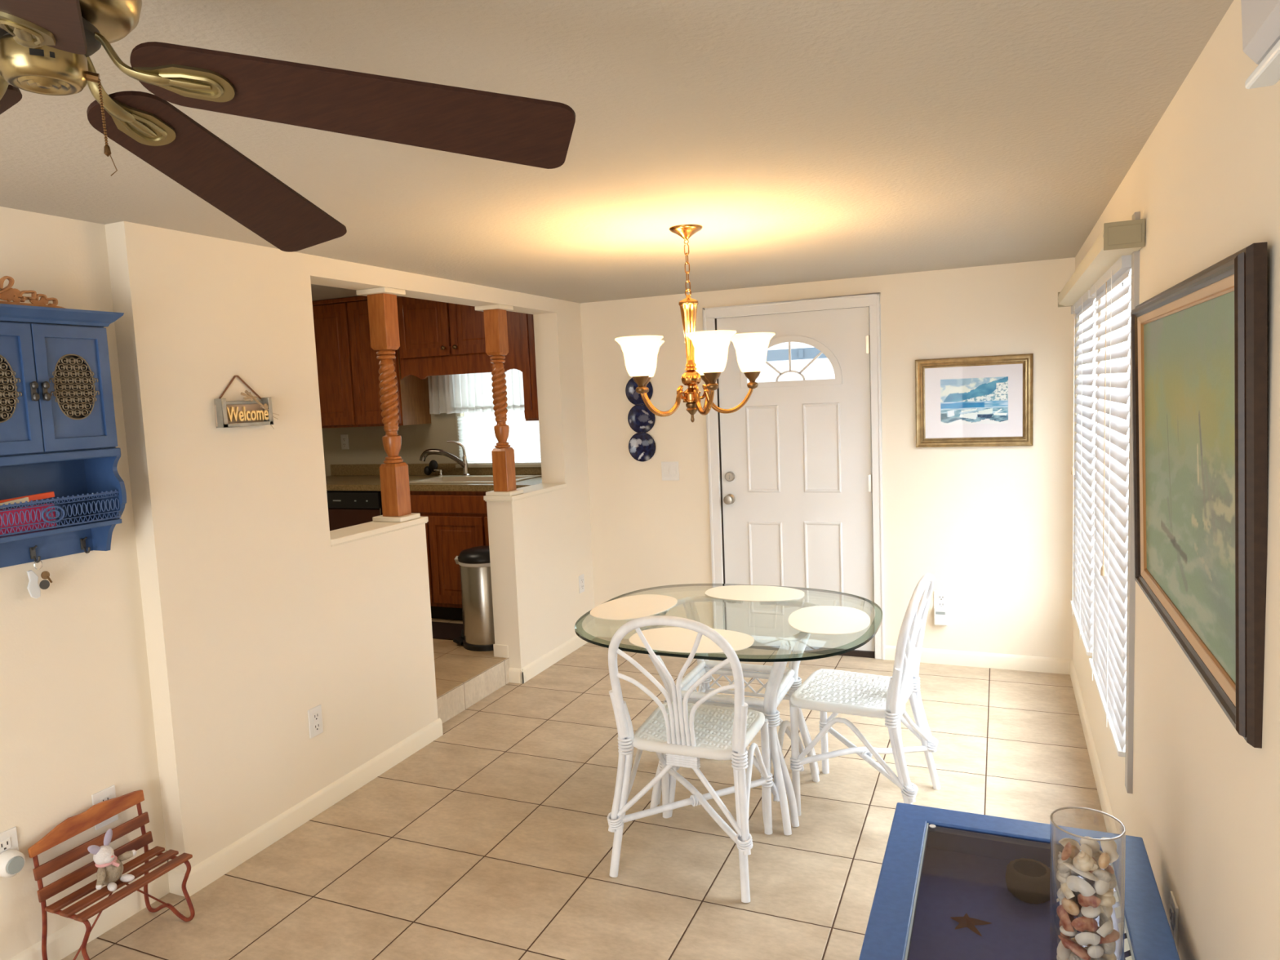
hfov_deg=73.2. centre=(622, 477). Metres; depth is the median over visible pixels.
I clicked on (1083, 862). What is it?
shell
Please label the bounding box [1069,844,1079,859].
shell
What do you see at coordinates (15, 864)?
vent
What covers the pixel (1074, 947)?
shell
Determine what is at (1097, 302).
window
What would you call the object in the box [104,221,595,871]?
wall
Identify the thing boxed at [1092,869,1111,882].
shell
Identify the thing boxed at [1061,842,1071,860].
shell
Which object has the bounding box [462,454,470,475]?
handle
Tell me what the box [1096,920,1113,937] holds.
shell
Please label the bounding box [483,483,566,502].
trim
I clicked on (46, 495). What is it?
book
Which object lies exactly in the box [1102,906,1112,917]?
shell
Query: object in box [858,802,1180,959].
display table
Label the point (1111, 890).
shell
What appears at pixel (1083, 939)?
shell
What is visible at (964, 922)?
starfish
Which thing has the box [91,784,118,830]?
outlet
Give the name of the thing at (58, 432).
upper cabinet
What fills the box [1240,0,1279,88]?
air conditioner
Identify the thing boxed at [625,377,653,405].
dish
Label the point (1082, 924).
shell
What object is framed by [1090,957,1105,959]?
shell
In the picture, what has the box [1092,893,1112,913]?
shell
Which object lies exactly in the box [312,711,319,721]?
socket
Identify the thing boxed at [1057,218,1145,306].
blind valance
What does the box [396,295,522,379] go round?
upper cabinet
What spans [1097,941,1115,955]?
shell
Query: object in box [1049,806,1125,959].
glass vase
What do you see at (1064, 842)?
shell
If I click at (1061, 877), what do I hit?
shell
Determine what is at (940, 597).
socket
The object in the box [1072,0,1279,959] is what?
wall
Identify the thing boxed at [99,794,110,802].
socket
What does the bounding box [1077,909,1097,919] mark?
shell
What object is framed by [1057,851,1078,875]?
shell
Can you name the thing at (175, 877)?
baseboard
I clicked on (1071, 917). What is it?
shell
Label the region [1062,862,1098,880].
shell
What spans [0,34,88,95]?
motor housing
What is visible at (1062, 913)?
shell
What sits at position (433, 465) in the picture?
dish scrubber
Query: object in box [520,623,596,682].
baseboard
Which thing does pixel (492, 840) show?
floor
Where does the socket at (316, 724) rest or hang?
attached to the outlet at (314, 714)
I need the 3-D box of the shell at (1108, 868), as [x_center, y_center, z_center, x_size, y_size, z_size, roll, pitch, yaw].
[0.885,0.710,1.566,0.019,0.011,0.053,-2,6,9]
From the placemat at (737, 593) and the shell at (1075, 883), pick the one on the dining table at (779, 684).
the placemat at (737, 593)
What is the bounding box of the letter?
[0,497,29,508]
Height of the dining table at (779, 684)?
0.741 m
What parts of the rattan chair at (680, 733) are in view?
leg, leg, woven seat, leg, leg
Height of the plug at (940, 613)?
0.103 m
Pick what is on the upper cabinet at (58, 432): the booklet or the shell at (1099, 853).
the booklet
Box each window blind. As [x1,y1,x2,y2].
[1070,289,1097,656]
[1088,254,1131,756]
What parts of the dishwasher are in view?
control panel, door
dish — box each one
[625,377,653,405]
[627,403,655,433]
[628,431,656,462]
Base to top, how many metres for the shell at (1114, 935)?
0.012 m
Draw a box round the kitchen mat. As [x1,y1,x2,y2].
[431,621,463,639]
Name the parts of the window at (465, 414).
frame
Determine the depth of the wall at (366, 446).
6.51 m
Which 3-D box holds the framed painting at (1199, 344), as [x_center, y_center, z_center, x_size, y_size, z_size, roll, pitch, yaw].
[1.139,-0.023,1.758,0.052,0.738,1.115,0,6,24]
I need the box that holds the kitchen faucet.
[419,440,470,475]
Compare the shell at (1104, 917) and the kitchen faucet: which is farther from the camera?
the kitchen faucet
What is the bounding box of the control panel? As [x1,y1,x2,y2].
[326,490,382,515]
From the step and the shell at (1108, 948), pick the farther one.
the step
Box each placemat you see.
[590,594,677,620]
[629,626,754,653]
[705,585,804,601]
[788,605,870,634]
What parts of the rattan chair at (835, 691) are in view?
leg, leg, woven seat, leg, leg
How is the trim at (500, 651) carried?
attached to the wall at (254, 622)
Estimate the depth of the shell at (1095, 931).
1.60 m
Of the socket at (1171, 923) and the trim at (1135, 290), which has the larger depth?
the trim at (1135, 290)
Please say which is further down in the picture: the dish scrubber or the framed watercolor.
the dish scrubber
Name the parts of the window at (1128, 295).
pane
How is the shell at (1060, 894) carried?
in the glass vase
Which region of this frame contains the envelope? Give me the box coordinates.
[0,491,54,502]
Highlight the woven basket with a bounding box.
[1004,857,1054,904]
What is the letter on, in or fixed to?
on the upper cabinet at (58, 432)
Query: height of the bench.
0.426 m
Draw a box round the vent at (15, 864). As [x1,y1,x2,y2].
[6,856,24,874]
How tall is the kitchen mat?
0.008 m
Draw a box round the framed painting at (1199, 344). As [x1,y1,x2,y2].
[1131,241,1266,748]
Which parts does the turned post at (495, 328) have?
cap plate, plate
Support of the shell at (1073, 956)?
in the glass vase
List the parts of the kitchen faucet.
spout, lever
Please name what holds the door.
in the wall at (992, 526)
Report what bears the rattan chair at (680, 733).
on the floor at (492, 840)
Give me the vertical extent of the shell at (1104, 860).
0.029 m
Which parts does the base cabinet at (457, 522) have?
door, drawer, door, door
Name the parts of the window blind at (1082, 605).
pull cord, rail, head rail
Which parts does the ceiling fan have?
blade, blade, pull chain, blade, blade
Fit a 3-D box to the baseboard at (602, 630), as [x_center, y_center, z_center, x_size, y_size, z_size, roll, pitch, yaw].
[0.203,1.023,5.617,0.839,0.084,0.013,0,6,24]
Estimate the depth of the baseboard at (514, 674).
4.90 m
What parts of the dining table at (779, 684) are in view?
arm, leg, waist rail, waist rail, leg, arm, waist rail, waist rail, glass, waist rail, waist rail, arm, leg, waist rail, waist rail, arm, leg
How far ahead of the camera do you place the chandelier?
3.15 m
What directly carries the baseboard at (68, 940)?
attached to the wall at (77, 723)
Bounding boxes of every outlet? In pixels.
[0,826,18,853]
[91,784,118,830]
[307,704,323,738]
[340,434,349,449]
[578,573,584,593]
[933,591,949,611]
[1168,890,1178,951]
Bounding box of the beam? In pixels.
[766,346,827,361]
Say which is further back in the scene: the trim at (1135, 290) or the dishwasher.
the dishwasher
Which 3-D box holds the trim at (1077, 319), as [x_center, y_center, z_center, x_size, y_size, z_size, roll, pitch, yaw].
[2.280,-0.088,4.322,0.014,1.520,0.040,0,6,24]
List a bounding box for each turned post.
[355,286,420,522]
[475,303,523,496]
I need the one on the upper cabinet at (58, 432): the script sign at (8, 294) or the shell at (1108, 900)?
the script sign at (8, 294)
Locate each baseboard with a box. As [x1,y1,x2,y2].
[8,872,169,959]
[167,867,186,896]
[182,717,443,896]
[508,667,524,684]
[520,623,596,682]
[595,623,656,639]
[884,644,1072,674]
[1070,659,1117,833]
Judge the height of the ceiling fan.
0.318 m
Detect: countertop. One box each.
[325,462,542,491]
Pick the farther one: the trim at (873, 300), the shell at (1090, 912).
the trim at (873, 300)
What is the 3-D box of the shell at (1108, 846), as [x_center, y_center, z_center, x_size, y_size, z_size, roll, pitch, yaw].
[0.887,0.677,1.570,0.028,0.032,0.048,-1,6,19]
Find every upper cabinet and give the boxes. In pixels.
[0,303,126,568]
[311,295,431,427]
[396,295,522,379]
[519,312,538,421]
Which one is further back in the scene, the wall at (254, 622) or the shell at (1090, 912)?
the wall at (254, 622)
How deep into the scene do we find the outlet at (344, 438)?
6.71 m
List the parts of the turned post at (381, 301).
cap plate, plate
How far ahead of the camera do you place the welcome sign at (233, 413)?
3.07 m
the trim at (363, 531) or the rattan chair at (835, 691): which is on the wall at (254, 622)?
the trim at (363, 531)
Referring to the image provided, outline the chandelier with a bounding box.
[614,224,775,422]
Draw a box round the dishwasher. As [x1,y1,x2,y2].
[326,490,382,530]
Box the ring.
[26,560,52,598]
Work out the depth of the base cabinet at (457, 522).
5.68 m
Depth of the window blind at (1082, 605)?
3.79 m
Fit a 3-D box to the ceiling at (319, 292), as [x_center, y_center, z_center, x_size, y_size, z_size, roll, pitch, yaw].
[-2.192,-1.172,4.767,2.526,0.050,3.500,0,6,24]
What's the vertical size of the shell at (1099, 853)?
0.028 m
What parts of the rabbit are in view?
arm, arm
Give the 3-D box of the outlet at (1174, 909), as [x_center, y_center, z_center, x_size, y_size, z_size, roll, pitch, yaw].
[1.226,0.993,1.917,0.010,0.115,0.070,0,6,24]
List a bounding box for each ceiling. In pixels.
[0,0,1233,302]
[311,284,359,301]
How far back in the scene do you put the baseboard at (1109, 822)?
3.50 m
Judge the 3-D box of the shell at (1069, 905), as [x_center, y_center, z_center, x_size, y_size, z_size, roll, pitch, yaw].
[0.821,0.785,1.576,0.021,0.032,0.036,-4,6,-20]
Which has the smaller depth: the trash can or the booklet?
the booklet
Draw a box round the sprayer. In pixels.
[434,469,444,476]
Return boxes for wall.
[0,206,167,959]
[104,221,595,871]
[321,412,463,476]
[580,257,1075,658]
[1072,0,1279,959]
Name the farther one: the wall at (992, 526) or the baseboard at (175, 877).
the wall at (992, 526)
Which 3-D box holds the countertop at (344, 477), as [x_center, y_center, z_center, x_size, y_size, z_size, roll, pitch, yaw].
[-1.424,-0.009,6.078,2.174,0.129,0.640,0,6,24]
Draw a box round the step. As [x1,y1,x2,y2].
[436,657,509,723]
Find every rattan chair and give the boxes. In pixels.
[607,615,773,902]
[789,573,941,816]
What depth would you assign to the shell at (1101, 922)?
1.59 m
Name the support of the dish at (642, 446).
attached to the wall at (992, 526)
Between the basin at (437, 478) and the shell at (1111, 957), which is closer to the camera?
the shell at (1111, 957)
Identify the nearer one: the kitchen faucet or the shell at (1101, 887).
the shell at (1101, 887)
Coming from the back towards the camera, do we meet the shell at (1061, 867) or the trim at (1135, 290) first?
the trim at (1135, 290)
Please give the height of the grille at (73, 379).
0.188 m
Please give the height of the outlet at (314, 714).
0.115 m
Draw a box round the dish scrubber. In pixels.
[423,459,438,475]
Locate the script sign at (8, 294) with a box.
[0,275,65,308]
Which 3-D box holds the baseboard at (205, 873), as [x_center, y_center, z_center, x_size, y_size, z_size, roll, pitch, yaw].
[-1.167,1.283,3.525,0.013,0.084,1.441,0,6,24]
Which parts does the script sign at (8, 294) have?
board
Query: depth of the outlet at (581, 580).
5.58 m
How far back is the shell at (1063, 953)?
1.59 m
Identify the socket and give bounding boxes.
[0,837,11,852]
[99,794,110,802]
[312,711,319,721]
[313,721,319,731]
[937,595,944,599]
[937,602,944,606]
[1168,921,1173,935]
[1169,903,1173,924]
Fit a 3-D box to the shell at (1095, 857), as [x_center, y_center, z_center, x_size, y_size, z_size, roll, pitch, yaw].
[0.871,0.723,1.601,0.036,0.037,0.033,-2,5,1]
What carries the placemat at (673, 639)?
on the dining table at (779, 684)
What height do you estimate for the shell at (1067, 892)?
0.029 m
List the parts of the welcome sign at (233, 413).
panel, hanging cord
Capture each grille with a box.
[0,355,22,422]
[48,354,99,419]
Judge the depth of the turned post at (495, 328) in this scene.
4.81 m
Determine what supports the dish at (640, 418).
attached to the wall at (992, 526)
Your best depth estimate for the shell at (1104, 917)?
1.58 m
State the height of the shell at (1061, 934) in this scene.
0.023 m
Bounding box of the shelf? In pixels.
[0,517,121,542]
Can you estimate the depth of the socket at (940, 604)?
4.88 m
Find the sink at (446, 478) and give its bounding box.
[408,475,542,483]
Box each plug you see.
[0,849,25,877]
[933,605,948,626]
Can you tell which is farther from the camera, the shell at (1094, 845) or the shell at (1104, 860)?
the shell at (1094, 845)
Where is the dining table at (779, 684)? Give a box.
[574,583,882,835]
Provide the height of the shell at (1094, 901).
0.028 m
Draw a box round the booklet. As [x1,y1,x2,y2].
[0,502,56,534]
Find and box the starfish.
[951,913,991,936]
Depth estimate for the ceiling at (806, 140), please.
2.04 m
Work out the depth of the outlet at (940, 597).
4.87 m
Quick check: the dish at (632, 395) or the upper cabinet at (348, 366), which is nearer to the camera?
the dish at (632, 395)
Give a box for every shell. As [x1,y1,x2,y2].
[1056,870,1077,883]
[1056,904,1074,931]
[1056,954,1068,959]
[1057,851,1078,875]
[1057,888,1077,905]
[1057,935,1090,959]
[1057,937,1071,959]
[1058,837,1080,850]
[1059,911,1074,926]
[1059,925,1077,936]
[1060,883,1075,899]
[1060,932,1071,948]
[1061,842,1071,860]
[1061,897,1079,915]
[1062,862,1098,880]
[1066,875,1095,896]
[1068,951,1084,959]
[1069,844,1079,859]
[1071,916,1097,932]
[1072,850,1097,871]
[1075,932,1100,946]
[1077,893,1101,907]
[1077,900,1084,916]
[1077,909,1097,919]
[1080,835,1099,853]
[1080,844,1092,857]
[1080,850,1102,858]
[1080,906,1101,918]
[1084,878,1093,886]
[1087,944,1103,958]
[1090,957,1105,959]
[1091,925,1100,934]
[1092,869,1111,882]
[1092,883,1113,895]
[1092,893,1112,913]
[1093,880,1109,894]
[1094,856,1100,869]
[1096,888,1115,906]
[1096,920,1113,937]
[1097,852,1110,869]
[1097,928,1119,943]
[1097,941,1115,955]
[1098,918,1104,926]
[1099,912,1112,924]
[1100,837,1119,863]
[1100,953,1116,959]
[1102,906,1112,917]
[1104,864,1114,874]
[1105,866,1116,888]
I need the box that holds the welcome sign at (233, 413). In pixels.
[213,375,279,429]
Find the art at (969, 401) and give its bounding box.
[940,376,1008,424]
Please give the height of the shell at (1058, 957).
0.024 m
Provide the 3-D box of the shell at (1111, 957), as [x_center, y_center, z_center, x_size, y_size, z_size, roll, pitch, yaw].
[0.889,0.877,1.579,0.030,0.037,0.028,1,7,35]
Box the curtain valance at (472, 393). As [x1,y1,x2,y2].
[427,368,524,413]
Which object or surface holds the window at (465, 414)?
in the wall at (366, 446)
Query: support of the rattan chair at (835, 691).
on the floor at (492, 840)
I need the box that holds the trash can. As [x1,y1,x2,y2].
[453,545,494,651]
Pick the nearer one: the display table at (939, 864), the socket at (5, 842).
the display table at (939, 864)
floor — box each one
[61,636,1106,959]
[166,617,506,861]
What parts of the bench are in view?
leg frame, rail, leg frame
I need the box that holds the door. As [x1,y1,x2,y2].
[715,306,875,657]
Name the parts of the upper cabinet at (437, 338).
door, door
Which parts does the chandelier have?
lamp shade, lamp shade, arm, arm, chain, fluted stem, lamp shade, arm, arm, lamp shade, arm, lamp shade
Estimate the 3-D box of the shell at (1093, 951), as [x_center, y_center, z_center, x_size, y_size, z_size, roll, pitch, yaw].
[0.856,0.856,1.556,0.030,0.026,0.016,-3,5,-3]
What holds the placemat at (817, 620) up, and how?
on the dining table at (779, 684)
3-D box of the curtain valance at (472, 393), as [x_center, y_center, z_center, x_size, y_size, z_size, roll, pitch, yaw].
[-0.949,-0.629,6.072,1.050,0.336,0.058,0,6,24]
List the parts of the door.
knob, raised panel, raised panel, fanlight frame, raised panel, raised panel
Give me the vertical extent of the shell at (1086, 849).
0.006 m
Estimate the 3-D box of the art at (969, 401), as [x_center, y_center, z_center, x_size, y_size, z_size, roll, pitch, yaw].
[1.919,-0.418,4.696,0.341,0.250,0.001,0,6,24]
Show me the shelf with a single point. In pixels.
(68, 526)
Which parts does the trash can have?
lid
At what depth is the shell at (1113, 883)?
1.56 m
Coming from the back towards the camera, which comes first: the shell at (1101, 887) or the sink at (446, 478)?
the sink at (446, 478)
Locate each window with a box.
[455,412,541,467]
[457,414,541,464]
[1093,302,1097,551]
[1121,275,1131,537]
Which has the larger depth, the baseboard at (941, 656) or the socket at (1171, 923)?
the baseboard at (941, 656)
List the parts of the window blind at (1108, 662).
pull cord, rail, head rail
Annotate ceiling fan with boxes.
[0,0,575,252]
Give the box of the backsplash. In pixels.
[330,462,542,475]
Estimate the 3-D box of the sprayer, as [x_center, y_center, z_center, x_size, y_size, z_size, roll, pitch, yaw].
[-1.315,-0.036,6.188,0.068,0.051,0.043,-5,6,-27]
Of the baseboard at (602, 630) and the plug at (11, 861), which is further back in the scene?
the baseboard at (602, 630)
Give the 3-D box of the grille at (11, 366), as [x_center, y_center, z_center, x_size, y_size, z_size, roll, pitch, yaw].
[-1.660,-0.237,2.272,0.004,0.188,0.144,0,6,24]
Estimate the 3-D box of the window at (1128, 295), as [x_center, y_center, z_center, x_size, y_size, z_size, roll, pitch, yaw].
[1.766,0.049,2.914,0.040,1.490,0.915,0,6,24]
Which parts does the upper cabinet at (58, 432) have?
inset panel, door, panel, filigree rail, crown, door, inset panel, panel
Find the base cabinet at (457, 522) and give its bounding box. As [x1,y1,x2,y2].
[409,490,488,620]
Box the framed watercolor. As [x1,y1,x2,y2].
[915,353,1033,447]
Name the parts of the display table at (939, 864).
glass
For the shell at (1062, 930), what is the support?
in the glass vase
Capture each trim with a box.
[329,516,428,546]
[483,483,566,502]
[493,644,508,657]
[702,293,884,659]
[1073,313,1079,596]
[1124,211,1140,793]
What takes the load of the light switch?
attached to the wall at (992, 526)
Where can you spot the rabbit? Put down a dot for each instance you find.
(110, 867)
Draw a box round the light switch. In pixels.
[661,461,679,480]
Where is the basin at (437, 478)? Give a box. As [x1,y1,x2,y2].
[422,476,525,481]
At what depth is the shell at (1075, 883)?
1.54 m
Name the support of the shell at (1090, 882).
in the glass vase
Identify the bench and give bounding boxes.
[27,789,195,959]
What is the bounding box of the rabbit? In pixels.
[87,828,137,891]
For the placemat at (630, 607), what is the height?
0.002 m
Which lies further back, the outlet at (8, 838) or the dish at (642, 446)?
the dish at (642, 446)
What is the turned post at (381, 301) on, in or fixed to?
on the trim at (363, 531)
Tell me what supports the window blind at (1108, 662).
attached to the wall at (1203, 803)
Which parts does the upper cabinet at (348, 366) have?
door, moulding, door, panel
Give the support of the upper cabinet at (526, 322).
attached to the wall at (366, 446)
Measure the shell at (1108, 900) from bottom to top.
0.042 m

